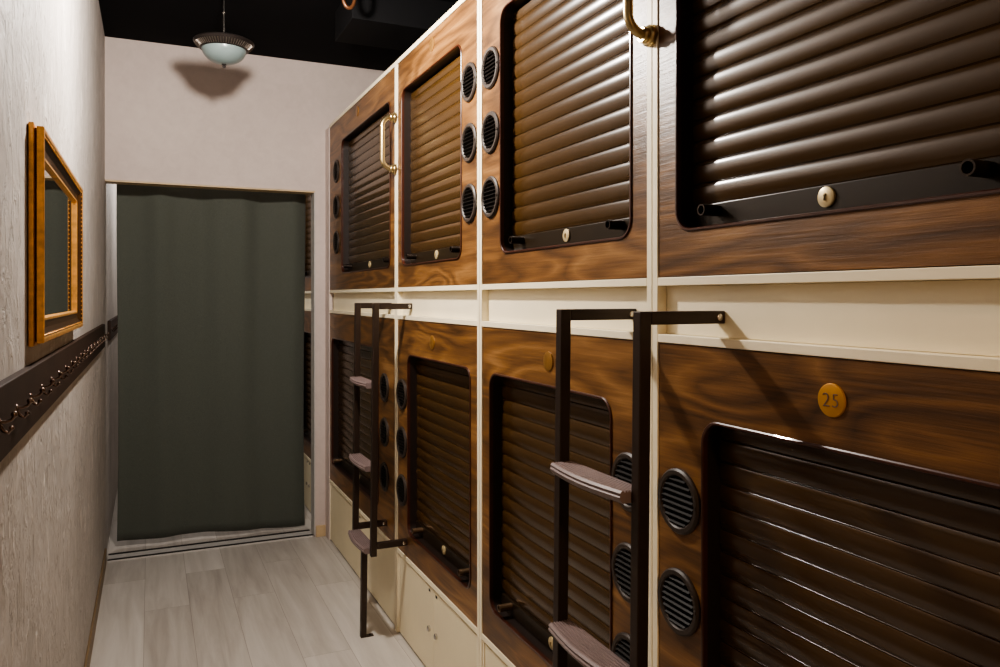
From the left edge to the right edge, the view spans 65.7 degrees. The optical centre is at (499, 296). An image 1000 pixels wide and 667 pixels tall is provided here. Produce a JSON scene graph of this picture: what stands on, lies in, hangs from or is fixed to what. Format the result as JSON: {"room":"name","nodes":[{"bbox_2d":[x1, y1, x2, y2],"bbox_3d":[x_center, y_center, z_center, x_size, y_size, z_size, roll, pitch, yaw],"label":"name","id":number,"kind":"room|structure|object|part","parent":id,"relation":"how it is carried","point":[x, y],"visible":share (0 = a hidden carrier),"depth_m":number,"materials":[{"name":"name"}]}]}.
{"room":"dormitory","nodes":[
{"label":"dormitory","id":0,"kind":"room"},
{"bbox_2d":[0,0,117,666],"bbox_3d":[-1.078,0.017,1.708,0.100,2.947,11.200,0,0,-24],"label":"wall","id":1,"kind":"structure","parent":0,"point":[59,482],"depth_m":2.09,"materials":[{"name":"paint"}]},
{"bbox_2d":[0,324,108,461],"bbox_3d":[-1.054,0.199,1.828,0.043,0.118,4.800,0,0,-24],"label":"coat rack","id":2,"kind":"object","parent":1,"relation":"attached to","point":[28,393],"visible":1,"depth_m":1.62,"materials":[{"name":"brown wood"}]},
{"bbox_2d":[28,122,82,346],"bbox_3d":[-1.169,-0.129,2.068,0.029,0.462,1.037,0,0,-24],"label":"wall mirror","id":3,"kind":"object","parent":1,"relation":"attached to","point":[55,196],"visible":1,"depth_m":1.89,"materials":[{"name":"gold glass"}]},
{"bbox_3d":[-1.177,-0.129,2.065,0.012,0.462,1.037,0,0,-24],"label":"frame","id":4,"kind":"part","parent":3,"relation":"part of","materials":[{"name":"gold metal"}]},
{"bbox_2d":[45,168,73,314],"bbox_3d":[-1.179,-0.129,2.064,0.006,0.350,0.925,0,0,-24],"label":"mirror glass","id":5,"kind":"object","parent":3,"relation":"attached to","point":[59,197],"depth_m":2.06,"materials":[{"name":"grey mirror"}]},
{"bbox_2d":[84,548,106,666],"bbox_3d":[-0.465,1.448,0.481,0.009,0.085,8.460,0,0,-24],"label":"baseboard","id":6,"kind":"structure","parent":1,"relation":"attached to","point":[102,574],"depth_m":3.51,"materials":[{"name":"wood"}]},
{"bbox_2d":[108,316,117,340],"bbox_3d":[-2.605,0.199,5.264,0.043,0.118,1.460,0,0,-24],"label":"coat rack","id":7,"kind":"object","parent":1,"relation":"attached to","point":[112,323],"visible":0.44,"depth_m":4.81,"materials":[{"name":"brown wood"}]},
{"bbox_2d":[105,37,384,536],"bbox_3d":[-0.722,0.017,5.061,3.310,2.947,0.100,0,0,-24],"label":"wall","id":8,"kind":"structure","parent":0,"point":[173,114],"depth_m":4.62,"materials":[{"name":"paint"}]},
{"bbox_2d":[108,529,309,554],"bbox_3d":[-1.730,1.480,4.687,1.141,0.004,0.016,0,0,-24],"label":"trim","id":9,"kind":"structure","parent":8,"relation":"attached to","point":[308,529],"depth_m":4.67,"materials":[{"name":"silver metal"}]},
{"bbox_2d":[105,179,314,534],"bbox_3d":[-1.699,0.410,4.620,1.164,2.136,0.108,0,0,-24],"label":"door frame","id":10,"kind":"structure","parent":8,"relation":"attached to","point":[313,194],"depth_m":4.81,"materials":[{"name":"white wood"}]},
{"bbox_2d":[117,184,305,540],"bbox_3d":[-1.758,0.378,4.801,1.203,2.197,0.069,0,0,-24],"label":"door curtain","id":11,"kind":"object","parent":10,"relation":"hanging from","point":[211,282],"visible":0.98,"depth_m":4.80,"materials":[{"name":"fabric"}]},
{"bbox_2d":[107,531,312,561],"bbox_3d":[-1.710,1.486,4.643,1.141,0.008,0.126,0,0,-24],"label":"threshold","id":12,"kind":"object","parent":8,"relation":"attached to","point":[303,532],"depth_m":4.61,"materials":[{"name":"grey metal"}]},
{"bbox_2d":[107,534,312,560],"bbox_3d":[-1.687,1.480,4.593,1.141,0.004,0.016,0,0,-24],"label":"track","id":13,"kind":"object","parent":12,"relation":"on","point":[307,534],"visible":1,"depth_m":4.57,"materials":[{"name":"black metal"}]},
{"bbox_2d":[316,525,325,536],"bbox_3d":[-1.115,1.455,4.822,0.059,0.070,0.014,0,0,-24],"label":"baseboard","id":14,"kind":"structure","parent":8,"relation":"attached to","point":[320,529],"depth_m":4.82,"materials":[{"name":"brown wood"}]},
{"bbox_2d":[325,127,332,539],"bbox_3d":[-1.059,0.225,4.796,0.022,2.530,0.107,0,0,-24],"label":"trim","id":15,"kind":"structure","parent":8,"relation":"attached to","point":[328,296],"depth_m":4.78,"materials":[{"name":"paint"}]},
{"bbox_2d":[90,489,425,666],"bbox_3d":[0.430,1.520,2.389,3.410,0.060,11.200,0,0,-24],"label":"floor","id":16,"kind":"structure","parent":0,"point":[292,602],"depth_m":3.69,"materials":[{"name":"laminate"}]},
{"bbox_2d":[304,456,310,511],"bbox_3d":[-1.071,1.312,5.524,0.604,0.356,0.948,0,0,-24],"label":"locker","id":17,"kind":"object","parent":16,"relation":"on","point":[307,465],"visible":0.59,"depth_m":5.43,"materials":[{"name":"beige laminate"}]},
{"bbox_3d":[-1.423,1.311,5.619,0.020,0.338,0.461,0,0,-24],"label":"door","id":18,"kind":"part","parent":17,"relation":"part of","materials":[{"name":"beige laminate"}]},
{"bbox_3d":[-1.232,1.311,5.197,0.020,0.338,0.461,0,0,-24],"label":"door","id":19,"kind":"part","parent":17,"relation":"part of","materials":[{"name":"beige laminate"}]},
{"bbox_2d":[304,291,310,462],"bbox_3d":[-0.440,0.218,5.809,1.980,2.544,0.987,0,0,-24],"label":"frame","id":20,"kind":"object","parent":16,"relation":"on","point":[307,293],"visible":0.02,"depth_m":5.46,"materials":[{"name":"beige laminate"}]},
{"bbox_2d":[304,311,310,458],"bbox_3d":[-1.316,0.606,5.413,0.076,1.013,0.948,0,0,-24],"label":"capsule","id":21,"kind":"object","parent":20,"relation":"in","point":[307,315],"visible":0.13,"depth_m":5.58,"materials":[{"name":"brown wood"}]},
{"bbox_2d":[305,332,310,430],"bbox_3d":[-1.283,0.604,5.382,0.013,0.706,0.729,0,0,-24],"label":"shutter","id":22,"kind":"object","parent":21,"relation":"hanging from","point":[307,335],"depth_m":5.61,"materials":[{"name":"brown wood"}]},
{"bbox_2d":[305,194,310,290],"bbox_3d":[-1.316,-0.538,5.413,0.076,0.990,0.948,0,0,-24],"label":"capsule","id":23,"kind":"object","parent":20,"relation":"in","point":[308,197],"visible":0.09,"depth_m":5.58,"materials":[{"name":"brown wood"}]},
{"bbox_3d":[-1.330,-0.538,5.407,0.020,0.990,0.948,0,0,-24],"label":"panel","id":24,"kind":"part","parent":23,"relation":"part of","materials":[{"name":"brown wood"}]},
{"bbox_3d":[-1.313,0.028,5.415,0.016,0.103,0.950,0,0,-24],"label":"niche panel","id":25,"kind":"part","parent":20,"relation":"part of","materials":[{"name":"beige paint"}]},
{"bbox_2d":[330,483,394,624],"bbox_3d":[-0.487,1.312,4.231,0.604,0.356,1.385,0,0,-24],"label":"locker","id":26,"kind":"object","parent":16,"relation":"on","point":[381,568],"visible":0.27,"depth_m":3.93,"materials":[{"name":"beige laminate"}]},
{"bbox_3d":[-0.884,1.311,4.426,0.020,0.338,0.679,0,0,-24],"label":"door","id":27,"kind":"part","parent":26,"relation":"part of","materials":[{"name":"beige laminate"}]},
{"bbox_3d":[-0.603,1.311,3.804,0.020,0.338,0.679,0,0,-24],"label":"door","id":28,"kind":"part","parent":26,"relation":"part of","materials":[{"name":"beige laminate"}]},
{"bbox_2d":[329,61,395,629],"bbox_3d":[0.147,0.218,4.509,1.980,2.544,1.410,0,0,-24],"label":"frame","id":29,"kind":"object","parent":16,"relation":"on","point":[343,300],"visible":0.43,"depth_m":3.88,"materials":[{"name":"beige laminate"}]},
{"bbox_3d":[-0.485,1.123,4.232,0.600,0.019,1.387,0,0,-24],"label":"rail","id":30,"kind":"part","parent":29,"relation":"part of","materials":[{"name":"beige laminate"}]},
{"bbox_3d":[-0.485,0.089,4.232,0.600,0.018,1.387,0,0,-24],"label":"rail","id":31,"kind":"part","parent":29,"relation":"part of","materials":[{"name":"beige laminate"}]},
{"bbox_3d":[-0.485,-0.033,4.232,0.600,0.018,1.387,0,0,-24],"label":"rail","id":32,"kind":"part","parent":29,"relation":"part of","materials":[{"name":"beige laminate"}]},
{"bbox_2d":[330,68,394,289],"bbox_3d":[-0.734,-0.538,4.120,0.070,0.990,1.385,0,0,-24],"label":"capsule","id":33,"kind":"object","parent":29,"relation":"in","point":[362,191],"visible":0.94,"depth_m":4.09,"materials":[{"name":"brown wood"}]},
{"bbox_2d":[333,231,338,253],"bbox_3d":[-0.961,-0.322,4.565,0.023,0.135,0.135,0,0,-24],"label":"vent","id":34,"kind":"object","parent":33,"relation":"attached to","point":[335,233],"depth_m":4.57,"materials":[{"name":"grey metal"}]},
{"bbox_2d":[333,195,338,217],"bbox_3d":[-0.961,-0.530,4.565,0.023,0.135,0.135,0,0,-24],"label":"vent","id":35,"kind":"object","parent":33,"relation":"attached to","point":[335,197],"depth_m":4.57,"materials":[{"name":"grey metal"}]},
{"bbox_2d":[333,160,338,182],"bbox_3d":[-0.961,-0.739,4.565,0.023,0.135,0.135,0,0,-24],"label":"vent","id":36,"kind":"object","parent":33,"relation":"attached to","point":[335,162],"depth_m":4.57,"materials":[{"name":"grey metal"}]},
{"bbox_2d":[348,111,388,263],"bbox_3d":[-0.665,-0.539,4.014,0.013,0.698,0.975,0,0,-24],"label":"shutter","id":37,"kind":"object","parent":33,"relation":"hanging from","point":[368,181],"depth_m":4.05,"materials":[{"name":"brown wood"}]},
{"bbox_2d":[330,313,394,539],"bbox_3d":[-0.733,0.606,4.120,0.076,1.013,1.385,0,0,-24],"label":"capsule","id":38,"kind":"object","parent":29,"relation":"in","point":[341,325],"visible":0.78,"depth_m":4.09,"materials":[{"name":"brown wood"}]},
{"bbox_2d":[338,340,371,479],"bbox_3d":[-0.761,0.604,4.226,0.013,0.706,1.041,0,0,-24],"label":"shutter","id":39,"kind":"object","parent":38,"relation":"hanging from","point":[345,349],"depth_m":4.41,"materials":[{"name":"brown wood"}]},
{"bbox_2d":[379,462,388,490],"bbox_3d":[-0.538,0.841,3.630,0.023,0.135,0.135,0,0,-24],"label":"vent","id":40,"kind":"object","parent":38,"relation":"attached to","point":[384,466],"depth_m":3.62,"materials":[{"name":"grey metal"}]},
{"bbox_2d":[379,418,388,446],"bbox_3d":[-0.538,0.632,3.630,0.023,0.135,0.135,0,0,-24],"label":"vent","id":41,"kind":"object","parent":38,"relation":"attached to","point":[384,422],"depth_m":3.62,"materials":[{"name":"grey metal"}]},
{"bbox_2d":[379,373,388,401],"bbox_3d":[-0.538,0.424,3.630,0.023,0.135,0.135,0,0,-24],"label":"vent","id":42,"kind":"object","parent":38,"relation":"attached to","point":[384,377],"depth_m":3.62,"materials":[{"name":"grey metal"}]},
{"bbox_3d":[0.148,-1.044,4.508,1.980,0.020,1.407,0,0,-24],"label":"panel","id":43,"kind":"part","parent":29,"relation":"part of","materials":[{"name":"beige laminate"}]},
{"bbox_3d":[-0.729,0.028,4.122,0.016,0.103,1.387,0,0,-24],"label":"niche panel","id":44,"kind":"part","parent":29,"relation":"part of","materials":[{"name":"beige paint"}]},
{"bbox_3d":[0.433,0.228,3.875,1.980,2.524,0.018,0,0,-24],"label":"panel","id":45,"kind":"part","parent":29,"relation":"part of","materials":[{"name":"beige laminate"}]},
{"bbox_2d":[348,303,411,637],"bbox_3d":[-0.543,0.758,3.423,0.219,1.463,0.339,0,0,-24],"label":"ladder","id":46,"kind":"object","parent":16,"relation":"on","point":[357,537],"visible":1,"depth_m":3.35,"materials":[{"name":"black metal"}]},
{"bbox_3d":[-0.656,0.558,3.544,0.035,1.063,0.025,0,0,-24],"label":"post","id":47,"kind":"part","parent":46,"relation":"part of","materials":[{"name":"black metal"}]},
{"bbox_3d":[-0.598,1.284,3.400,0.030,0.403,0.025,0,0,-24],"label":"leg","id":48,"kind":"part","parent":46,"relation":"part of","materials":[{"name":"brown paint"}]},
{"bbox_3d":[-0.574,0.040,3.581,0.145,0.025,0.025,0,0,-24],"label":"arm","id":49,"kind":"part","parent":46,"relation":"part of","materials":[{"name":"brown paint"}]},
{"bbox_3d":[-0.588,1.048,3.575,0.134,0.025,0.025,0,0,-24],"label":"arm","id":50,"kind":"part","parent":46,"relation":"part of","materials":[{"name":"brown paint"}]},
{"bbox_3d":[-0.528,0.558,3.261,0.035,1.063,0.025,0,0,-24],"label":"post","id":51,"kind":"part","parent":46,"relation":"part of","materials":[{"name":"black metal"}]},
{"bbox_3d":[-0.460,1.048,3.292,0.134,0.025,0.025,0,0,-24],"label":"arm","id":52,"kind":"part","parent":46,"relation":"part of","materials":[{"name":"brown paint"}]},
{"bbox_3d":[-0.446,0.040,3.298,0.145,0.025,0.025,0,0,-24],"label":"arm","id":53,"kind":"part","parent":46,"relation":"part of","materials":[{"name":"brown paint"}]},
{"bbox_2d":[398,553,476,666],"bbox_3d":[0.005,1.312,3.143,0.604,0.356,0.919,0,0,-24],"label":"base panel","id":54,"kind":"object","parent":16,"relation":"on","point":[436,633],"visible":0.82,"depth_m":3.05,"materials":[{"name":"beige laminate"}]},
{"bbox_3d":[-0.345,1.311,3.231,0.020,0.338,0.446,0,0,-24],"label":"door","id":55,"kind":"part","parent":54,"relation":"part of","materials":[{"name":"beige laminate"}]},
{"bbox_3d":[-0.160,1.311,2.822,0.020,0.338,0.446,0,0,-24],"label":"door","id":56,"kind":"part","parent":54,"relation":"part of","materials":[{"name":"beige laminate"}]},
{"bbox_2d":[396,0,479,666],"bbox_3d":[0.635,0.218,3.428,1.980,2.544,0.958,0,0,-24],"label":"frame","id":57,"kind":"object","parent":16,"relation":"on","point":[451,304],"visible":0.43,"depth_m":2.94,"materials":[{"name":"beige laminate"}]},
{"bbox_2d":[380,112,396,173],"bbox_3d":[-0.498,-0.685,3.443,0.072,0.276,0.049,0,0,-24],"label":"handle","id":58,"kind":"object","parent":57,"relation":"attached to","point":[392,117],"visible":1,"depth_m":3.43,"materials":[{"name":"gold metal"}]},
{"bbox_3d":[0.635,-1.044,3.428,1.980,0.020,0.958,0,0,-24],"label":"panel","id":59,"kind":"part","parent":57,"relation":"part of","materials":[{"name":"beige laminate"}]},
{"bbox_2d":[396,319,476,626],"bbox_3d":[-0.242,0.606,3.031,0.070,1.013,0.919,0,0,-24],"label":"capsule","id":60,"kind":"object","parent":57,"relation":"in","point":[436,390],"visible":0.91,"depth_m":3.03,"materials":[{"name":"brown wood"}]},
{"bbox_2d":[396,474,406,505],"bbox_3d":[-0.424,0.841,3.378,0.023,0.135,0.135,0,0,-24],"label":"vent","id":61,"kind":"object","parent":60,"relation":"attached to","point":[401,484],"depth_m":3.36,"materials":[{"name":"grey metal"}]},
{"bbox_2d":[396,426,406,457],"bbox_3d":[-0.424,0.632,3.378,0.023,0.135,0.135,0,0,-24],"label":"vent","id":62,"kind":"object","parent":60,"relation":"attached to","point":[401,437],"depth_m":3.36,"materials":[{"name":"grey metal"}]},
{"bbox_2d":[396,379,406,409],"bbox_3d":[-0.424,0.424,3.378,0.023,0.135,0.135,0,0,-24],"label":"vent","id":63,"kind":"object","parent":60,"relation":"attached to","point":[401,390],"depth_m":3.37,"materials":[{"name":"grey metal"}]},
{"bbox_2d":[416,358,468,562],"bbox_3d":[-0.207,0.604,3.001,0.013,0.706,0.700,0,0,-24],"label":"shutter","id":64,"kind":"object","parent":60,"relation":"hanging from","point":[442,390],"depth_m":3.02,"materials":[{"name":"brown wood"}]},
{"bbox_3d":[0.007,1.123,3.144,0.600,0.019,0.921,0,0,-24],"label":"rail","id":65,"kind":"part","parent":57,"relation":"part of","materials":[{"name":"beige laminate"}]},
{"bbox_3d":[0.007,0.089,3.144,0.600,0.018,0.921,0,0,-24],"label":"rail","id":66,"kind":"part","parent":57,"relation":"part of","materials":[{"name":"beige laminate"}]},
{"bbox_3d":[0.007,-0.033,3.144,0.600,0.018,0.921,0,0,-24],"label":"rail","id":67,"kind":"part","parent":57,"relation":"part of","materials":[{"name":"beige laminate"}]},
{"bbox_2d":[398,0,476,286],"bbox_3d":[-0.241,-0.538,3.032,0.076,0.990,0.919,0,0,-24],"label":"capsule","id":68,"kind":"object","parent":57,"relation":"in","point":[437,81],"visible":0.96,"depth_m":3.02,"materials":[{"name":"brown wood"}]},
{"bbox_2d":[410,56,459,253],"bbox_3d":[-0.242,-0.539,3.078,0.013,0.698,0.700,0,0,-24],"label":"shutter","id":69,"kind":"object","parent":68,"relation":"hanging from","point":[435,99],"depth_m":3.10,"materials":[{"name":"brown wood"}]},
{"bbox_2d":[461,184,476,222],"bbox_3d":[-0.103,-0.322,2.667,0.023,0.135,0.135,0,0,-24],"label":"vent","id":70,"kind":"object","parent":68,"relation":"attached to","point":[468,191],"depth_m":2.66,"materials":[{"name":"grey metal"}]},
{"bbox_2d":[461,123,476,162],"bbox_3d":[-0.103,-0.530,2.667,0.023,0.135,0.135,0,0,-24],"label":"vent","id":71,"kind":"object","parent":68,"relation":"attached to","point":[468,130],"depth_m":2.66,"materials":[{"name":"grey metal"}]},
{"bbox_2d":[461,62,476,101],"bbox_3d":[-0.103,-0.739,2.667,0.023,0.135,0.135,0,0,-24],"label":"vent","id":72,"kind":"object","parent":68,"relation":"attached to","point":[468,69],"depth_m":2.66,"materials":[{"name":"grey metal"}]},
{"bbox_3d":[-0.238,0.028,3.034,0.016,0.103,0.921,0,0,-24],"label":"niche panel","id":73,"kind":"part","parent":57,"relation":"part of","materials":[{"name":"white paint"}]},
{"bbox_3d":[0.829,0.228,2.999,1.980,2.524,0.018,0,0,-24],"label":"panel","id":74,"kind":"part","parent":57,"relation":"part of","materials":[{"name":"beige laminate"}]},
{"bbox_2d":[483,641,507,666],"bbox_3d":[0.403,1.312,2.261,0.604,0.356,0.933,0,0,-24],"label":"locker","id":75,"kind":"object","parent":16,"relation":"on","point":[490,658],"visible":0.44,"depth_m":2.51,"materials":[{"name":"beige laminate"}]},
{"bbox_2d":[480,0,652,666],"bbox_3d":[1.034,0.218,2.546,1.980,2.544,0.972,0,0,-24],"label":"frame","id":76,"kind":"object","parent":16,"relation":"on","point":[529,306],"visible":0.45,"depth_m":2.06,"materials":[{"name":"beige laminate"}]},
{"bbox_3d":[0.405,1.123,2.262,0.600,0.019,0.935,0,0,-24],"label":"rail","id":77,"kind":"part","parent":76,"relation":"part of","materials":[{"name":"beige laminate"}]},
{"bbox_3d":[0.405,0.089,2.262,0.600,0.018,0.935,0,0,-24],"label":"rail","id":78,"kind":"part","parent":76,"relation":"part of","materials":[{"name":"beige laminate"}]},
{"bbox_2d":[483,327,632,666],"bbox_3d":[0.157,0.606,2.150,0.076,1.013,0.933,0,0,-24],"label":"capsule","id":79,"kind":"object","parent":76,"relation":"in","point":[519,366],"visible":0.7,"depth_m":2.23,"materials":[{"name":"brown wood"}]},
{"bbox_2d":[501,377,609,649],"bbox_3d":[0.157,0.604,2.196,0.013,0.706,0.714,0,0,-24],"label":"shutter","id":80,"kind":"object","parent":79,"relation":"hanging from","point":[527,409],"depth_m":2.24,"materials":[{"name":"brown wood"}]},
{"bbox_2d":[611,632,629,664],"bbox_3d":[0.298,0.841,1.778,0.023,0.135,0.135,0,0,-24],"label":"vent","id":81,"kind":"object","parent":79,"relation":"attached to","point":[620,641],"depth_m":1.80,"materials":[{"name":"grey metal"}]},
{"bbox_2d":[611,542,630,602],"bbox_3d":[0.298,0.632,1.778,0.023,0.135,0.135,0,0,-24],"label":"vent","id":82,"kind":"object","parent":79,"relation":"attached to","point":[620,551],"depth_m":1.80,"materials":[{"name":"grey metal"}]},
{"bbox_2d":[611,452,631,511],"bbox_3d":[0.298,0.424,1.778,0.023,0.135,0.135,0,0,-24],"label":"vent","id":83,"kind":"object","parent":79,"relation":"attached to","point":[621,462],"depth_m":1.80,"materials":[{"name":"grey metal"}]},
{"bbox_2d":[481,0,646,283],"bbox_3d":[0.156,-0.538,2.149,0.070,0.990,0.933,0,0,-24],"label":"capsule","id":84,"kind":"object","parent":76,"relation":"in","point":[564,129],"visible":1,"depth_m":2.13,"materials":[{"name":"brown wood"}]},
{"bbox_2d":[481,176,499,217],"bbox_3d":[-0.028,-0.322,2.500,0.023,0.135,0.135,0,0,-24],"label":"vent","id":85,"kind":"object","parent":84,"relation":"attached to","point":[490,194],"depth_m":2.49,"materials":[{"name":"grey metal"}]},
{"bbox_2d":[481,111,499,153],"bbox_3d":[-0.028,-0.530,2.500,0.023,0.135,0.135,0,0,-24],"label":"vent","id":86,"kind":"object","parent":84,"relation":"attached to","point":[490,131],"depth_m":2.49,"materials":[{"name":"grey metal"}]},
{"bbox_2d":[481,46,499,88],"bbox_3d":[-0.028,-0.739,2.500,0.023,0.135,0.135,0,0,-24],"label":"vent","id":87,"kind":"object","parent":84,"relation":"attached to","point":[490,67],"depth_m":2.49,"materials":[{"name":"grey metal"}]},
{"bbox_2d":[512,0,628,235],"bbox_3d":[0.191,-0.539,2.119,0.013,0.698,0.714,0,0,-24],"label":"shutter","id":88,"kind":"object","parent":84,"relation":"hanging from","point":[570,58],"depth_m":2.11,"materials":[{"name":"brown wood"}]},
{"bbox_3d":[0.405,-0.033,2.262,0.600,0.018,0.935,0,0,-24],"label":"rail","id":89,"kind":"part","parent":76,"relation":"part of","materials":[{"name":"white paint"}]},
{"bbox_3d":[0.161,0.028,2.151,0.016,0.103,0.935,0,0,-24],"label":"niche panel","id":90,"kind":"part","parent":76,"relation":"part of","materials":[{"name":"beige paint"}]},
{"bbox_3d":[1.230,0.228,2.111,1.980,2.524,0.018,0,0,-24],"label":"panel","id":91,"kind":"part","parent":76,"relation":"part of","materials":[{"name":"beige laminate"}]},
{"bbox_2d":[548,309,724,666],"bbox_3d":[0.260,0.758,1.609,0.249,1.463,0.330,0,0,-24],"label":"ladder","id":92,"kind":"object","parent":16,"relation":"on","point":[568,637],"visible":1,"depth_m":1.51,"materials":[{"name":"black metal"}]},
{"bbox_3d":[0.136,0.558,1.720,0.038,1.063,0.025,0,0,-24],"label":"post","id":93,"kind":"part","parent":92,"relation":"part of","materials":[{"name":"black metal"}]},
{"bbox_3d":[0.232,0.040,1.764,0.173,0.025,0.025,0,0,-24],"label":"arm","id":94,"kind":"part","parent":92,"relation":"part of","materials":[{"name":"brown paint"}]},
{"bbox_3d":[0.260,0.558,1.445,0.038,1.063,0.025,0,0,-24],"label":"post","id":95,"kind":"part","parent":92,"relation":"part of","materials":[{"name":"black metal"}]},
{"bbox_3d":[0.356,0.040,1.488,0.173,0.025,0.025,0,0,-24],"label":"arm","id":96,"kind":"part","parent":92,"relation":"part of","materials":[{"name":"brown paint"}]},
{"bbox_2d":[653,0,999,666],"bbox_3d":[1.436,0.218,1.656,1.980,2.544,0.974,0,0,-24],"label":"frame","id":97,"kind":"object","parent":16,"relation":"on","point":[945,316],"visible":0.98,"depth_m":1.27,"materials":[{"name":"beige laminate"}]},
{"bbox_2d":[623,0,657,47],"bbox_3d":[0.299,-0.685,1.679,0.072,0.276,0.049,0,0,-24],"label":"handle","id":98,"kind":"object","parent":97,"relation":"attached to","point":[647,35],"visible":1,"depth_m":1.67,"materials":[{"name":"gold metal"}]},
{"bbox_2d":[658,343,999,666],"bbox_3d":[0.558,0.606,1.260,0.070,1.013,0.935,0,0,-24],"label":"capsule","id":99,"kind":"object","parent":97,"relation":"in","point":[815,511],"visible":1,"depth_m":1.30,"materials":[{"name":"brown wood"}]},
{"bbox_2d":[658,567,700,636],"bbox_3d":[0.374,0.632,1.611,0.023,0.135,0.135,0,0,-24],"label":"vent","id":100,"kind":"object","parent":99,"relation":"attached to","point":[679,588],"depth_m":1.60,"materials":[{"name":"grey metal"}]},
{"bbox_2d":[658,468,700,534],"bbox_3d":[0.374,0.424,1.611,0.023,0.135,0.135,0,0,-24],"label":"vent","id":101,"kind":"object","parent":99,"relation":"attached to","point":[679,489],"depth_m":1.60,"materials":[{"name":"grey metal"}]},
{"bbox_2d":[719,428,999,666],"bbox_3d":[0.593,0.604,1.230,0.013,0.706,0.716,0,0,-24],"label":"shutter","id":102,"kind":"object","parent":99,"relation":"hanging from","point":[827,558],"depth_m":1.27,"materials":[{"name":"brown wood"}]},
{"bbox_3d":[0.807,0.089,1.372,0.600,0.018,0.937,0,0,-24],"label":"rail","id":103,"kind":"part","parent":97,"relation":"part of","materials":[{"name":"beige laminate"}]},
{"bbox_3d":[0.807,-0.033,1.372,0.600,0.018,0.937,0,0,-24],"label":"rail","id":104,"kind":"part","parent":97,"relation":"part of","materials":[{"name":"beige paint"}]},
{"bbox_2d":[659,0,999,276],"bbox_3d":[0.559,-0.538,1.260,0.076,0.990,0.935,0,0,-24],"label":"capsule","id":105,"kind":"object","parent":97,"relation":"in","point":[795,135],"visible":1,"depth_m":1.29,"materials":[{"name":"brown wood"}]},
{"bbox_2d":[693,0,999,206],"bbox_3d":[0.558,-0.539,1.306,0.013,0.698,0.716,0,0,-24],"label":"shutter","id":106,"kind":"object","parent":105,"relation":"hanging from","point":[792,98],"depth_m":1.29,"materials":[{"name":"brown wood"}]},
{"bbox_3d":[0.562,0.028,1.262,0.016,0.103,0.937,0,0,-24],"label":"niche panel","id":107,"kind":"part","parent":97,"relation":"part of","materials":[{"name":"beige paint"}]},
{"bbox_2d":[99,0,458,70],"bbox_3d":[0.430,-1.487,2.389,3.410,0.060,11.200,0,0,-24],"label":"ceiling","id":108,"kind":"structure","parent":0,"point":[301,30],"depth_m":4.17,"materials":[{"name":"black paint"}]},
{"bbox_2d":[193,0,253,67],"bbox_3d":[-1.330,-1.280,3.734,0.280,0.354,0.280,0,0,-24],"label":"pendant lamp","id":109,"kind":"object","parent":108,"relation":"hanging from","point":[221,48],"visible":1,"depth_m":3.66,"materials":[{"name":"white glass"}]},
{"bbox_3d":[-1.330,-1.158,3.734,0.206,0.074,0.206,0,0,-24],"label":"lamp shade","id":110,"kind":"part","parent":109,"relation":"part of","materials":[{"name":"white glass"}]},
{"bbox_3d":[-1.330,-1.332,3.734,0.029,0.230,0.029,0,0,-24],"label":"rod","id":111,"kind":"part","parent":109,"relation":"part of","materials":[{"name":"brown metal"}]},
{"bbox_2d":[342,0,356,9],"bbox_3d":[-0.659,-1.354,3.378,0.068,0.204,0.017,0,0,-24],"label":"cable loop","id":112,"kind":"object","parent":108,"relation":"hanging from","point":[344,3],"visible":1,"depth_m":3.37,"materials":[{"name":"orange metal"}]},
{"bbox_2d":[335,0,455,50],"bbox_3d":[-0.360,-1.379,3.968,0.890,0.154,0.370,0,0,-24],"label":"duct","id":113,"kind":"object","parent":108,"relation":"attached to","point":[388,24],"visible":0.43,"depth_m":3.76,"materials":[{"name":"black metal"}]}
]}

